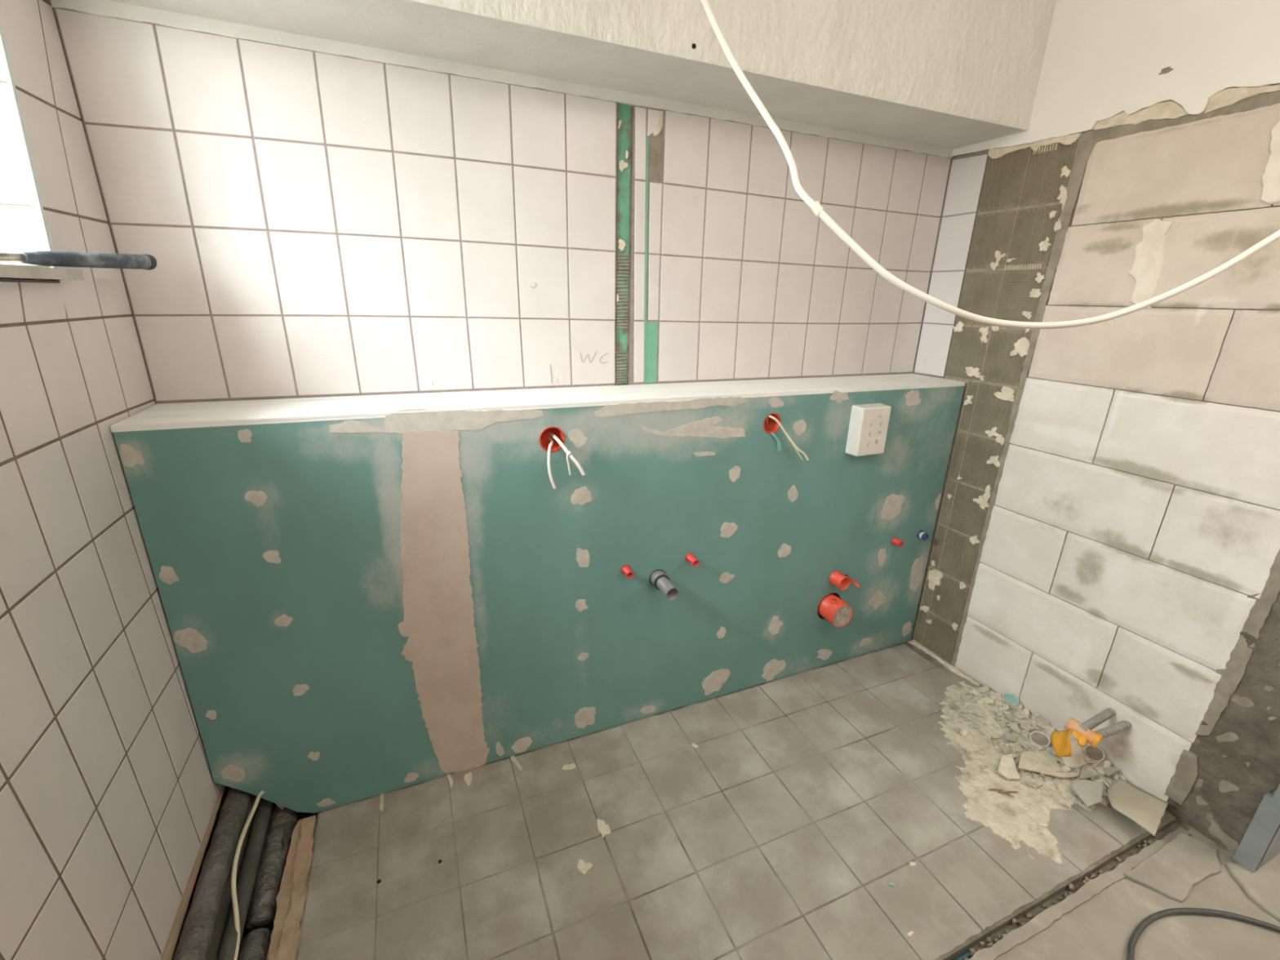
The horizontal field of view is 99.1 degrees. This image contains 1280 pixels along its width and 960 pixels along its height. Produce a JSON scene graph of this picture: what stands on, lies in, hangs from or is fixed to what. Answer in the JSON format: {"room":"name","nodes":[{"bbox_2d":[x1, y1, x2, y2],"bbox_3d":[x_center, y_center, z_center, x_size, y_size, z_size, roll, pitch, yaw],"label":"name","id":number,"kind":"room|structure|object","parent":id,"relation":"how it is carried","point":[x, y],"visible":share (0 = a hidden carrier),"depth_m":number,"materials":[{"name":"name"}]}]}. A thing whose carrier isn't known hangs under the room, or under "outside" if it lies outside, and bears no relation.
{"room":"bathroom under renovation","nodes":[
{"label":"bathroom under renovation","id":0,"kind":"room"},
{"bbox_2d":[0,0,228,959],"bbox_3d":[-0.892,0.146,0.209,0.374,2.700,2.690,-6,20,-22],"label":"wall","id":1,"kind":"structure","parent":0,"point":[111,802],"depth_m":0.98,"materials":[{"name":"tile"}]},
{"bbox_2d":[0,263,84,279],"bbox_3d":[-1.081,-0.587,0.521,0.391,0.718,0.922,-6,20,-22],"label":"window sill","id":2,"kind":"structure","parent":1,"relation":"in","point":[6,271],"depth_m":0.91,"materials":[{"name":"white"}]},
{"bbox_2d":[0,250,156,270],"bbox_3d":[-1.058,-0.396,0.974,0.126,0.039,0.392,4,19,7],"label":"hammer","id":3,"kind":"object","parent":2,"relation":"on","point":[42,258],"visible":1,"depth_m":1.02,"materials":[{"name":"metal"}]},
{"bbox_2d":[49,0,952,617],"bbox_3d":[-0.047,-0.387,1.863,3.041,2.700,0.144,-6,20,-22],"label":"wall","id":4,"kind":"structure","parent":0,"point":[318,217],"depth_m":1.49,"materials":[{"name":"tile"}]},
{"bbox_2d":[247,638,1279,959],"bbox_3d":[1.043,1.140,1.415,4.500,0.180,2.690,-6,20,-22],"label":"floor","id":5,"kind":"structure","parent":0,"point":[777,819],"depth_m":1.47,"materials":[{"name":"tile"}]},
{"bbox_2d":[173,786,257,959],"bbox_3d":[-0.989,1.043,1.273,0.063,0.254,0.981,-6,20,-22],"label":"insulated pipe","id":6,"kind":"object","parent":5,"relation":"on","point":[202,932],"visible":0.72,"depth_m":1.27,"materials":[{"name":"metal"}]},
{"bbox_2d":[217,797,273,959],"bbox_3d":[-0.942,1.029,1.284,0.036,0.076,0.972,-6,20,-22],"label":"duct","id":7,"kind":"object","parent":5,"relation":"on","point":[246,877],"visible":0.68,"depth_m":1.34,"materials":[{"name":"plastic"}]},
{"bbox_2d":[236,928,272,959],"bbox_3d":[-0.880,1.118,1.226,0.074,0.080,0.175,-6,20,-22],"label":"pipe","id":8,"kind":"object","parent":5,"relation":"on","point":[255,945],"visible":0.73,"depth_m":1.26,"materials":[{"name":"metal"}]},
{"bbox_2d":[245,802,298,931],"bbox_3d":[-0.994,1.008,1.497,0.077,0.093,0.407,-6,20,-22],"label":"pipe","id":9,"kind":"object","parent":5,"relation":"on","point":[262,909],"visible":0.7,"depth_m":1.41,"materials":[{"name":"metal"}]},
{"bbox_2d":[231,791,284,959],"bbox_3d":[-0.912,0.989,1.235,0.051,0.118,0.685,-6,20,-21],"label":"cable","id":10,"kind":"object","parent":9,"relation":"on","point":[233,890],"visible":0.91,"depth_m":1.29,"materials":[{"name":"beige plastic"}]},
{"bbox_2d":[110,373,964,813],"bbox_3d":[0.013,0.268,1.891,2.536,1.162,0.253,-6,20,-22],"label":"plasterboard boxing","id":11,"kind":"object","parent":5,"relation":"on","point":[362,597],"visible":0.98,"depth_m":1.58,"materials":[{"name":"green"}]},
{"bbox_2d":[120,443,144,467],"bbox_3d":[-1.074,-0.052,1.152,0.036,0.053,0.001,-6,20,-22],"label":"plaster patch","id":12,"kind":"object","parent":11,"relation":"attached to","point":[131,455],"depth_m":1.15,"materials":[{"name":"paint"}]},
{"bbox_2d":[158,565,179,584],"bbox_3d":[-1.076,0.217,1.244,0.035,0.049,0.001,-6,20,-22],"label":"plaster patch","id":13,"kind":"object","parent":11,"relation":"attached to","point":[167,575],"depth_m":1.24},
{"bbox_2d":[173,627,208,653],"bbox_3d":[-1.072,0.384,1.304,0.063,0.071,0.001,-6,20,-22],"label":"plaster patch","id":14,"kind":"object","parent":11,"relation":"attached to","point":[186,640],"depth_m":1.30,"materials":[{"name":"paint"}]},
{"bbox_2d":[205,710,216,719],"bbox_3d":[-1.079,0.591,1.372,0.023,0.031,0.001,-6,20,-22],"label":"plaster patch","id":15,"kind":"object","parent":11,"relation":"attached to","point":[210,714],"depth_m":1.37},
{"bbox_2d":[220,764,245,782],"bbox_3d":[-1.073,0.774,1.438,0.051,0.062,0.001,-6,20,-22],"label":"plaster patch","id":16,"kind":"object","parent":11,"relation":"attached to","point":[228,772],"depth_m":1.44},
{"bbox_2d":[237,428,252,442],"bbox_3d":[-0.884,-0.098,1.221,0.028,0.032,0.001,-6,20,-22],"label":"plaster patch","id":17,"kind":"object","parent":11,"relation":"attached to","point":[244,435],"depth_m":1.22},
{"bbox_2d":[244,490,266,506],"bbox_3d":[-0.892,0.044,1.266,0.045,0.042,0.001,-6,20,-22],"label":"plaster patch","id":18,"kind":"object","parent":11,"relation":"attached to","point":[251,498],"depth_m":1.27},
{"bbox_2d":[262,550,280,564],"bbox_3d":[-0.889,0.187,1.317,0.034,0.038,0.001,-6,20,-22],"label":"plaster patch","id":19,"kind":"object","parent":11,"relation":"attached to","point":[269,557],"depth_m":1.32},
{"bbox_2d":[274,613,293,626],"bbox_3d":[-0.896,0.353,1.371,0.040,0.037,0.001,-6,20,-22],"label":"plaster patch","id":20,"kind":"object","parent":11,"relation":"attached to","point":[280,620],"depth_m":1.37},
{"bbox_2d":[292,684,309,696],"bbox_3d":[-0.896,0.554,1.441,0.038,0.037,0.001,-6,20,-22],"label":"plaster patch","id":21,"kind":"object","parent":11,"relation":"attached to","point":[298,690],"depth_m":1.44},
{"bbox_2d":[307,751,319,760],"bbox_3d":[-0.903,0.765,1.511,0.029,0.034,0.001,-6,20,-22],"label":"plaster patch","id":22,"kind":"object","parent":11,"relation":"attached to","point":[312,756],"depth_m":1.51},
{"bbox_2d":[316,798,335,806],"bbox_3d":[-0.902,0.927,1.567,0.046,0.027,0.001,-6,20,-22],"label":"plaster patch","id":23,"kind":"object","parent":11,"relation":"attached to","point":[320,802],"depth_m":1.57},
{"bbox_2d":[404,772,418,782],"bbox_3d":[-0.693,0.899,1.651,0.042,0.035,0.001,-6,20,-22],"label":"plaster patch","id":24,"kind":"object","parent":11,"relation":"attached to","point":[409,777],"depth_m":1.65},
{"bbox_2d":[495,742,504,756],"bbox_3d":[-0.449,0.862,1.747,0.025,0.062,0.001,-6,20,-22],"label":"plaster patch","id":25,"kind":"object","parent":11,"relation":"attached to","point":[500,746],"depth_m":1.75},
{"bbox_2d":[511,736,532,752],"bbox_3d":[-0.384,0.865,1.777,0.070,0.057,0.001,-6,20,-22],"label":"plaster patch","id":26,"kind":"object","parent":11,"relation":"attached to","point":[518,744],"depth_m":1.77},
{"bbox_2d":[539,426,564,452],"bbox_3d":[-0.253,-0.120,1.526,0.072,0.072,0.057,-6,20,-22],"label":"wall box","id":27,"kind":"object","parent":11,"relation":"attached to","point":[544,442],"visible":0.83,"depth_m":1.55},
{"bbox_2d":[546,436,556,489],"bbox_3d":[-0.252,-0.049,1.532,0.023,0.127,0.122,-3,19,-13],"label":"cable","id":28,"kind":"object","parent":27,"relation":"hanging from","point":[549,438],"visible":1,"depth_m":1.48,"materials":[{"name":"beige plastic"}]},
{"bbox_2d":[548,431,585,476],"bbox_3d":[-0.218,-0.072,1.513,0.042,0.099,0.167,-16,25,-42],"label":"cable","id":29,"kind":"object","parent":27,"relation":"attached to","point":[568,452],"visible":1,"depth_m":1.47,"materials":[{"name":"beige plastic"}]},
{"bbox_2d":[568,428,587,448],"bbox_3d":[-0.174,-0.116,1.531,0.058,0.058,0.001,-6,20,-22],"label":"plaster patch","id":30,"kind":"object","parent":11,"relation":"attached to","point":[577,437],"depth_m":1.53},
{"bbox_2d":[570,486,591,505],"bbox_3d":[-0.171,0.048,1.589,0.064,0.057,0.001,-6,20,-22],"label":"plaster patch","id":31,"kind":"object","parent":11,"relation":"attached to","point":[580,495],"depth_m":1.59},
{"bbox_2d":[575,599,587,611],"bbox_3d":[-0.182,0.392,1.703,0.041,0.044,0.001,-6,20,-22],"label":"plaster patch","id":32,"kind":"object","parent":11,"relation":"attached to","point":[581,605],"depth_m":1.70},
{"bbox_2d":[575,547,590,567],"bbox_3d":[-0.173,0.235,1.653,0.044,0.069,0.001,-6,20,-22],"label":"plaster patch","id":33,"kind":"object","parent":11,"relation":"attached to","point":[582,554],"depth_m":1.65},
{"bbox_2d":[577,652,588,661],"bbox_3d":[-0.183,0.572,1.765,0.038,0.034,0.001,-6,20,-22],"label":"plaster patch","id":34,"kind":"object","parent":11,"relation":"attached to","point":[582,656],"depth_m":1.76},
{"bbox_2d":[574,706,595,728],"bbox_3d":[-0.185,0.803,1.844,0.075,0.088,0.001,-6,20,-22],"label":"plaster patch","id":35,"kind":"object","parent":11,"relation":"attached to","point":[584,717],"depth_m":1.84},
{"bbox_2d":[621,564,633,578],"bbox_3d":[-0.048,0.282,1.731,0.029,0.029,0.090,-6,20,-22],"label":"pipe","id":36,"kind":"object","parent":11,"relation":"attached to","point":[625,569],"visible":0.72,"depth_m":1.71,"materials":[{"name":"red plastic"}]},
{"bbox_2d":[640,705,655,714],"bbox_3d":[0.029,0.819,1.945,0.061,0.036,0.001,-6,20,-22],"label":"plaster patch","id":37,"kind":"object","parent":11,"relation":"attached to","point":[644,709],"depth_m":1.94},
{"bbox_2d":[648,568,679,599],"bbox_3d":[0.070,0.329,1.758,0.059,0.059,0.162,-6,20,-22],"label":"drain pipe","id":38,"kind":"object","parent":11,"relation":"attached to","point":[658,578],"visible":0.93,"depth_m":1.73,"materials":[{"name":"grey plastic"}]},
{"bbox_2d":[684,553,699,566],"bbox_3d":[0.164,0.257,1.814,0.029,0.029,0.095,-6,20,-22],"label":"pipe","id":39,"kind":"object","parent":11,"relation":"attached to","point":[690,557],"visible":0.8,"depth_m":1.79,"materials":[{"name":"red plastic"}]},
{"bbox_2d":[693,451,715,456],"bbox_3d":[0.202,-0.082,1.710,0.081,0.015,0.001,-6,20,-22],"label":"plaster patch","id":40,"kind":"object","parent":11,"relation":"attached to","point":[695,453],"depth_m":1.71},
{"bbox_2d":[702,668,730,695],"bbox_3d":[0.284,0.753,2.036,0.124,0.104,0.001,-6,20,-22],"label":"plaster patch","id":41,"kind":"object","parent":11,"relation":"attached to","point":[715,682],"depth_m":2.04,"materials":[{"name":"paint"}]},
{"bbox_2d":[716,626,725,638],"bbox_3d":[0.294,0.551,1.970,0.042,0.048,0.001,-6,20,-22],"label":"plaster patch","id":42,"kind":"object","parent":11,"relation":"attached to","point":[721,631],"depth_m":1.97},
{"bbox_2d":[719,572,734,582],"bbox_3d":[0.303,0.340,1.901,0.062,0.043,0.001,-6,20,-22],"label":"plaster patch","id":43,"kind":"object","parent":11,"relation":"attached to","point":[724,577],"depth_m":1.90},
{"bbox_2d":[720,521,737,537],"bbox_3d":[0.301,0.167,1.840,0.069,0.060,0.001,-6,20,-22],"label":"plaster patch","id":44,"kind":"object","parent":11,"relation":"attached to","point":[727,529],"depth_m":1.84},
{"bbox_2d":[728,465,740,481],"bbox_3d":[0.309,-0.020,1.780,0.046,0.056,0.001,-6,20,-22],"label":"plaster patch","id":45,"kind":"object","parent":11,"relation":"attached to","point":[734,470],"depth_m":1.78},
{"bbox_2d":[763,413,781,433],"bbox_3d":[0.420,-0.193,1.800,0.068,0.068,0.057,-6,20,-22],"label":"wall box","id":46,"kind":"object","parent":11,"relation":"attached to","point":[772,425],"visible":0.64,"depth_m":1.80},
{"bbox_2d":[765,415,808,460],"bbox_3d":[0.480,-0.138,1.794,0.156,0.152,0.075,9,20,22],"label":"cable","id":47,"kind":"object","parent":46,"relation":"attached to","point":[768,416],"visible":0.98,"depth_m":1.78,"materials":[{"name":"beige plastic"}]},
{"bbox_2d":[761,658,786,681],"bbox_3d":[0.525,0.743,2.140,0.113,0.102,0.001,-6,20,-22],"label":"plaster patch","id":48,"kind":"object","parent":11,"relation":"attached to","point":[772,669],"depth_m":2.14,"materials":[{"name":"paint"}]},
{"bbox_2d":[767,396,783,408],"bbox_3d":[0.438,-0.250,1.757,0.065,0.036,0.001,-6,20,-22],"label":"plaster patch","id":49,"kind":"object","parent":11,"relation":"attached to","point":[772,402],"depth_m":1.76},
{"bbox_2d":[768,615,782,635],"bbox_3d":[0.516,0.550,2.069,0.068,0.086,0.001,-6,20,-22],"label":"plaster patch","id":50,"kind":"object","parent":11,"relation":"attached to","point":[775,622],"depth_m":2.07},
{"bbox_2d":[777,542,791,557],"bbox_3d":[0.522,0.253,1.969,0.059,0.057,0.001,-6,20,-22],"label":"plaster patch","id":51,"kind":"object","parent":11,"relation":"attached to","point":[784,548],"depth_m":1.97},
{"bbox_2d":[787,484,798,502],"bbox_3d":[0.534,0.047,1.903,0.047,0.066,0.001,-6,20,-22],"label":"plaster patch","id":52,"kind":"object","parent":11,"relation":"attached to","point":[793,490],"depth_m":1.90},
{"bbox_2d":[793,419,806,435],"bbox_3d":[0.535,-0.175,1.827,0.056,0.052,0.001,-6,20,-22],"label":"plaster patch","id":53,"kind":"object","parent":11,"relation":"attached to","point":[799,425],"depth_m":1.83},
{"bbox_2d":[817,648,832,660],"bbox_3d":[0.756,0.713,2.232,0.083,0.060,0.001,-6,20,-22],"label":"plaster patch","id":54,"kind":"object","parent":11,"relation":"attached to","point":[822,654],"depth_m":2.23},
{"bbox_2d":[817,592,853,627],"bbox_3d":[0.752,0.496,2.148,0.119,0.132,0.134,-6,20,-22],"label":"drain pipe","id":55,"kind":"object","parent":11,"relation":"attached to","point":[831,607],"visible":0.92,"depth_m":2.10,"materials":[{"name":"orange plastic"}]},
{"bbox_2d":[830,391,848,403],"bbox_3d":[0.679,-0.283,1.854,0.084,0.044,0.001,-6,20,-22],"label":"plaster patch","id":56,"kind":"object","parent":11,"relation":"attached to","point":[836,397],"depth_m":1.85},
{"bbox_2d":[829,570,850,590],"bbox_3d":[0.758,0.379,2.117,0.057,0.057,0.102,-6,20,-22],"label":"pipe","id":57,"kind":"object","parent":11,"relation":"attached to","point":[837,578],"visible":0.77,"depth_m":2.09,"materials":[{"name":"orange plastic"}]},
{"bbox_2d":[844,574,860,588],"bbox_3d":[0.816,0.387,2.120,0.018,0.021,0.106,-6,20,-22],"label":"side sleeve","id":58,"kind":"object","parent":11,"relation":"attached to","point":[855,583],"visible":0.59,"depth_m":2.10,"materials":[{"name":"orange plastic"}]},
{"bbox_2d":[859,637,872,646],"bbox_3d":[0.960,0.686,2.314,0.074,0.042,0.001,-6,20,-22],"label":"plaster patch","id":59,"kind":"object","parent":11,"relation":"attached to","point":[864,642],"depth_m":2.31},
{"bbox_2d":[844,403,891,456],"bbox_3d":[0.803,-0.176,1.916,0.132,0.174,0.053,-6,20,-22],"label":"box","id":60,"kind":"object","parent":11,"relation":"attached to","point":[868,423],"visible":1,"depth_m":1.89,"materials":[{"name":"white plastic"}]},
{"bbox_2d":[867,590,885,608],"bbox_3d":[0.982,0.496,2.258,0.098,0.091,0.001,-6,20,-22],"label":"plaster patch","id":61,"kind":"object","parent":11,"relation":"attached to","point":[876,598],"depth_m":2.26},
{"bbox_2d":[878,548,886,566],"bbox_3d":[0.971,0.312,2.189,0.049,0.085,0.001,-6,20,-22],"label":"plaster patch","id":62,"kind":"object","parent":11,"relation":"attached to","point":[882,552],"depth_m":2.19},
{"bbox_2d":[880,493,905,519],"bbox_3d":[0.985,0.103,2.124,0.120,0.113,0.001,-6,20,-22],"label":"plaster patch","id":63,"kind":"object","parent":11,"relation":"attached to","point":[892,505],"depth_m":2.12,"materials":[{"name":"paint"}]},
{"bbox_2d":[891,537,903,546],"bbox_3d":[1.018,0.241,2.196,0.030,0.030,0.084,-6,20,-22],"label":"pipe","id":64,"kind":"object","parent":11,"relation":"attached to","point":[895,540],"visible":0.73,"depth_m":2.17,"materials":[{"name":"red plastic"}]},
{"bbox_2d":[902,621,911,636],"bbox_3d":[1.175,0.655,2.399,0.057,0.076,0.001,-6,20,-22],"label":"plaster patch","id":65,"kind":"object","parent":11,"relation":"attached to","point":[906,625],"depth_m":2.40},
{"bbox_2d":[905,390,920,406],"bbox_3d":[0.996,-0.298,1.990,0.086,0.061,0.001,-6,20,-22],"label":"plaster patch","id":66,"kind":"object","parent":11,"relation":"attached to","point":[913,397],"depth_m":1.99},
{"bbox_2d":[909,555,923,591],"bbox_3d":[1.172,0.402,2.310,0.076,0.171,0.001,-6,20,-22],"label":"plaster patch","id":67,"kind":"object","parent":11,"relation":"attached to","point":[916,564],"depth_m":2.31,"materials":[{"name":"paint"}]},
{"bbox_2d":[916,530,928,540],"bbox_3d":[1.145,0.220,2.247,0.033,0.033,0.080,-6,20,-22],"label":"pipe","id":68,"kind":"object","parent":11,"relation":"attached to","point":[921,535],"visible":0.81,"depth_m":2.22,"materials":[{"name":"blue plastic"}]},
{"bbox_2d":[934,493,941,509],"bbox_3d":[1.210,0.089,2.219,0.029,0.070,0.001,-6,20,-22],"label":"plaster patch","id":69,"kind":"object","parent":11,"relation":"attached to","point":[937,496],"depth_m":2.22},
{"bbox_2d":[952,950,972,959],"bbox_3d":[0.291,1.165,1.083,1.060,0.018,0.013,-6,20,-22],"label":"hose","id":70,"kind":"object","parent":5,"relation":"on","point":[966,954],"visible":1,"depth_m":1.27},
{"bbox_2d":[960,728,968,736],"bbox_3d":[1.130,0.881,1.899,0.021,0.016,0.019,-2,19,-9],"label":"shard","id":71,"kind":"object","parent":5,"relation":"on","point":[964,732],"visible":1,"depth_m":1.90},
{"bbox_2d":[961,694,972,699],"bbox_3d":[1.240,0.825,2.068,0.040,0.013,0.021,0,19,-3],"label":"shard","id":72,"kind":"object","parent":5,"relation":"on","point":[967,696],"visible":1,"depth_m":2.07,"materials":[{"name":"concrete"}]},
{"bbox_2d":[971,689,982,696],"bbox_3d":[1.289,0.817,2.085,0.022,0.017,0.041,-1,19,-8],"label":"shard","id":73,"kind":"object","parent":5,"relation":"on","point":[975,692],"visible":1,"depth_m":2.09},
{"bbox_2d":[973,708,983,716],"bbox_3d":[1.224,0.843,1.974,0.035,0.011,0.031,13,22,32],"label":"shard","id":74,"kind":"object","parent":5,"relation":"on","point":[976,711],"visible":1,"depth_m":1.97},
{"bbox_2d":[976,699,984,705],"bbox_3d":[1.260,0.827,2.020,0.024,0.017,0.029,10,20,25],"label":"shard","id":75,"kind":"object","parent":5,"relation":"on","point":[980,702],"visible":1,"depth_m":2.02},
{"bbox_2d":[977,685,990,692],"bbox_3d":[1.327,0.810,2.110,0.049,0.018,0.032,3,19,4],"label":"shard","id":76,"kind":"object","parent":5,"relation":"on","point":[982,689],"visible":1,"depth_m":2.11},
{"bbox_2d":[981,696,994,703],"bbox_3d":[1.290,0.819,2.021,0.026,0.019,0.042,-8,21,-25],"label":"shard","id":77,"kind":"object","parent":5,"relation":"on","point":[986,699],"visible":1,"depth_m":2.02},
{"bbox_2d":[995,703,1009,711],"bbox_3d":[1.322,0.827,1.988,0.035,0.025,0.036,-2,19,-11],"label":"shard","id":78,"kind":"object","parent":5,"relation":"on","point":[1005,707],"visible":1,"depth_m":1.98},
{"bbox_2d":[999,720,1006,728],"bbox_3d":[1.277,0.858,1.921,0.019,0.010,0.038,18,25,41],"label":"shard","id":79,"kind":"object","parent":5,"relation":"on","point":[1003,722],"visible":1,"depth_m":1.92,"materials":[{"name":"concrete"}]},
{"bbox_2d":[997,754,1019,779],"bbox_3d":[1.177,0.920,1.756,0.059,0.022,0.096,6,19,14],"label":"shard","id":80,"kind":"object","parent":5,"relation":"on","point":[1006,768],"visible":1,"depth_m":1.74,"materials":[{"name":"tile"}]},
{"bbox_2d":[1001,692,1018,706],"bbox_3d":[1.373,0.815,2.023,0.054,0.037,0.054,-6,20,-22],"label":"round cap","id":81,"kind":"object","parent":5,"relation":"on","point":[1011,697],"visible":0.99,"depth_m":2.02,"materials":[{"name":"teal plastic"}]},
{"bbox_2d":[1003,733,1017,742],"bbox_3d":[1.271,0.879,1.861,0.061,0.014,0.031,0,19,-6],"label":"shard","id":82,"kind":"object","parent":5,"relation":"on","point":[1009,737],"visible":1,"depth_m":1.86},
{"bbox_2d":[1010,723,1021,733],"bbox_3d":[1.307,0.862,1.898,0.033,0.017,0.031,13,22,31],"label":"shard","id":83,"kind":"object","parent":5,"relation":"on","point":[1014,726],"visible":1,"depth_m":1.89},
{"bbox_2d":[1013,710,1024,719],"bbox_3d":[1.352,0.839,1.943,0.038,0.012,0.028,-9,21,-29],"label":"shard","id":84,"kind":"object","parent":5,"relation":"on","point":[1017,714],"visible":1,"depth_m":1.94},
{"bbox_2d":[933,680,1127,863],"bbox_3d":[1.179,0.902,1.806,0.576,0.050,0.626,-6,20,-22],"label":"rubble dust","id":85,"kind":"object","parent":5,"relation":"on","point":[1016,818],"visible":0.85,"depth_m":1.72,"materials":[{"name":"stone"}]},
{"bbox_2d":[1025,782,1038,788],"bbox_3d":[1.223,0.950,1.702,0.033,0.008,0.016,16,24,37],"label":"shard","id":86,"kind":"object","parent":5,"relation":"on","point":[1031,784],"visible":1,"depth_m":1.70,"materials":[{"name":"grey tile"}]},
{"bbox_2d":[1029,730,1049,749],"bbox_3d":[1.347,0.876,1.839,0.058,0.036,0.057,-6,20,-22],"label":"round cap","id":87,"kind":"object","parent":5,"relation":"on","point":[1037,738],"visible":1,"depth_m":1.84,"materials":[{"name":"white plastic"}]},
{"bbox_2d":[1043,727,1054,734],"bbox_3d":[1.410,0.870,1.875,0.040,0.025,0.034,-3,19,-14],"label":"shard","id":88,"kind":"object","parent":5,"relation":"on","point":[1048,730],"visible":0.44,"depth_m":1.88},
{"bbox_2d":[1045,780,1054,789],"bbox_3d":[1.278,0.949,1.702,0.020,0.016,0.033,7,19,15],"label":"shard","id":89,"kind":"object","parent":5,"relation":"on","point":[1048,783],"visible":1,"depth_m":1.70},
{"bbox_2d":[1070,777,1103,807],"bbox_3d":[1.359,0.947,1.663,0.074,0.015,0.124,17,24,39],"label":"shard","id":90,"kind":"object","parent":5,"relation":"on","point":[1089,792],"visible":1,"depth_m":1.66},
{"bbox_2d":[1078,766,1098,779],"bbox_3d":[1.393,0.921,1.715,0.086,0.016,0.037,-4,19,-15],"label":"shard","id":91,"kind":"object","parent":5,"relation":"on","point":[1085,773],"visible":1,"depth_m":1.71},
{"bbox_2d":[1106,777,1168,835],"bbox_3d":[1.459,0.960,1.605,0.154,0.046,0.156,-6,20,-22],"label":"shard","id":92,"kind":"object","parent":5,"relation":"on","point":[1144,808],"visible":1,"depth_m":1.60},
{"bbox_2d":[1127,907,1279,959],"bbox_3d":[1.339,1.102,1.296,0.624,0.012,0.157,-2,19,-11],"label":"cable","id":93,"kind":"object","parent":5,"relation":"on","point":[1151,918],"visible":1,"depth_m":1.35,"materials":[{"name":"plastic"}]},
{"label":"shard","id":94,"kind":"object","parent":5,"relation":"on","visible":0},
{"bbox_2d":[1037,768,1078,777],"bbox_3d":[1.319,0.922,1.710,0.125,0.011,0.026,2,19,2],"label":"stick","id":95,"kind":"object","parent":94,"relation":"on","point":[1061,775],"visible":1,"depth_m":1.71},
{"label":"shard","id":96,"kind":"object","parent":5,"relation":"on","visible":0},
{"bbox_2d":[1017,751,1062,773],"bbox_3d":[1.275,0.909,1.756,0.151,0.012,0.076,0,19,-5],"label":"shard","id":97,"kind":"object","parent":96,"relation":"on","point":[1028,761],"visible":1,"depth_m":1.75,"materials":[{"name":"tile"}]},
{"bbox_2d":[1060,764,1071,772],"bbox_3d":[1.357,0.924,1.741,0.028,0.017,0.020,-2,19,-11],"label":"shard","id":98,"kind":"object","parent":96,"relation":"on","point":[1065,767],"visible":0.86,"depth_m":1.74},
{"bbox_2d":[1061,741,1104,767],"bbox_3d":[1.430,0.883,1.773,0.145,0.044,0.090,0,19,-6],"label":"shard","id":99,"kind":"object","parent":98,"relation":"on","point":[1077,760],"depth_m":1.76,"materials":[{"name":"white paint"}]},
{"label":"shard","id":100,"kind":"object","parent":5,"relation":"on","visible":0},
{"bbox_2d":[1004,713,1016,722],"bbox_3d":[1.317,0.845,1.935,0.028,0.022,0.036,-11,22,-32],"label":"shard","id":101,"kind":"object","parent":100,"relation":"on","point":[1011,717],"visible":1,"depth_m":1.93,"materials":[{"name":"concrete"}]},
{"label":"shard","id":102,"kind":"object","parent":5,"relation":"on","visible":0},
{"bbox_2d":[1092,763,1119,776],"bbox_3d":[1.476,0.919,1.734,0.072,0.018,0.046,18,25,41],"label":"shard","id":103,"kind":"object","parent":102,"relation":"on","point":[1110,771],"visible":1,"depth_m":1.72},
{"bbox_2d":[1102,760,1111,767],"bbox_3d":[1.490,0.908,1.743,0.030,0.017,0.018,-9,21,-28],"label":"shard","id":104,"kind":"object","parent":103,"relation":"on","point":[1106,763],"visible":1,"depth_m":1.74},
{"bbox_2d":[911,0,1279,857],"bbox_3d":[1.670,-0.140,1.252,0.127,2.700,2.690,-6,20,-22],"label":"wall","id":105,"kind":"structure","parent":0,"point":[1106,534],"depth_m":1.61,"materials":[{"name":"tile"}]},
{"bbox_2d":[1079,707,1115,731],"bbox_3d":[1.427,0.750,1.702,0.184,0.026,0.025,-8,21,-26],"label":"conduit","id":106,"kind":"object","parent":105,"relation":"attached to","point":[1107,713],"visible":1,"depth_m":1.69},
{"bbox_2d":[1050,717,1102,756],"bbox_3d":[1.336,0.808,1.683,0.069,0.131,0.114,-13,23,-37],"label":"bundle","id":107,"kind":"object","parent":106,"relation":"attached to","point":[1060,740],"visible":0.99,"depth_m":1.67,"materials":[{"name":"plastic"}]},
{"bbox_2d":[1094,720,1131,739],"bbox_3d":[1.440,0.773,1.677,0.184,0.029,0.025,-5,20,-19],"label":"conduit","id":108,"kind":"object","parent":105,"relation":"attached to","point":[1122,726],"visible":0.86,"depth_m":1.68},
{"bbox_2d":[1231,783,1279,872],"bbox_3d":[1.902,0.184,0.776,0.142,2.100,0.955,-6,20,-22],"label":"door","id":109,"kind":"structure","parent":105,"relation":"in","point":[1260,843],"depth_m":1.44,"materials":[{"name":"grey metal"}]},
{"bbox_3d":[1.106,-1.400,0.565,4.500,0.100,2.690,-6,20,-22],"label":"ceiling","id":110,"kind":"structure","parent":0,"visible":0},
{"bbox_2d":[107,0,1056,149],"bbox_3d":[0.048,-1.332,1.345,2.561,0.576,0.297,-6,20,-22],"label":"ceiling beam","id":111,"kind":"structure","parent":110,"relation":"attached to","point":[951,74],"depth_m":1.42,"materials":[{"name":"paint"}]},
{"bbox_2d":[700,0,1279,328],"bbox_3d":[0.694,-0.821,0.788,1.568,1.157,0.298,6,19,12],"label":"cable","id":112,"kind":"object","parent":110,"relation":"hanging from","point":[815,206],"visible":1,"depth_m":0.87,"materials":[{"name":"white plastic"}]},
{"label":"shard","id":113,"kind":"object","parent":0,"visible":0},
{"bbox_2d":[1020,721,1032,731],"bbox_3d":[1.337,0.857,1.896,0.030,0.015,0.039,-4,19,-15],"label":"shard","id":114,"kind":"object","parent":113,"relation":"on","point":[1024,726],"visible":0.96,"depth_m":1.89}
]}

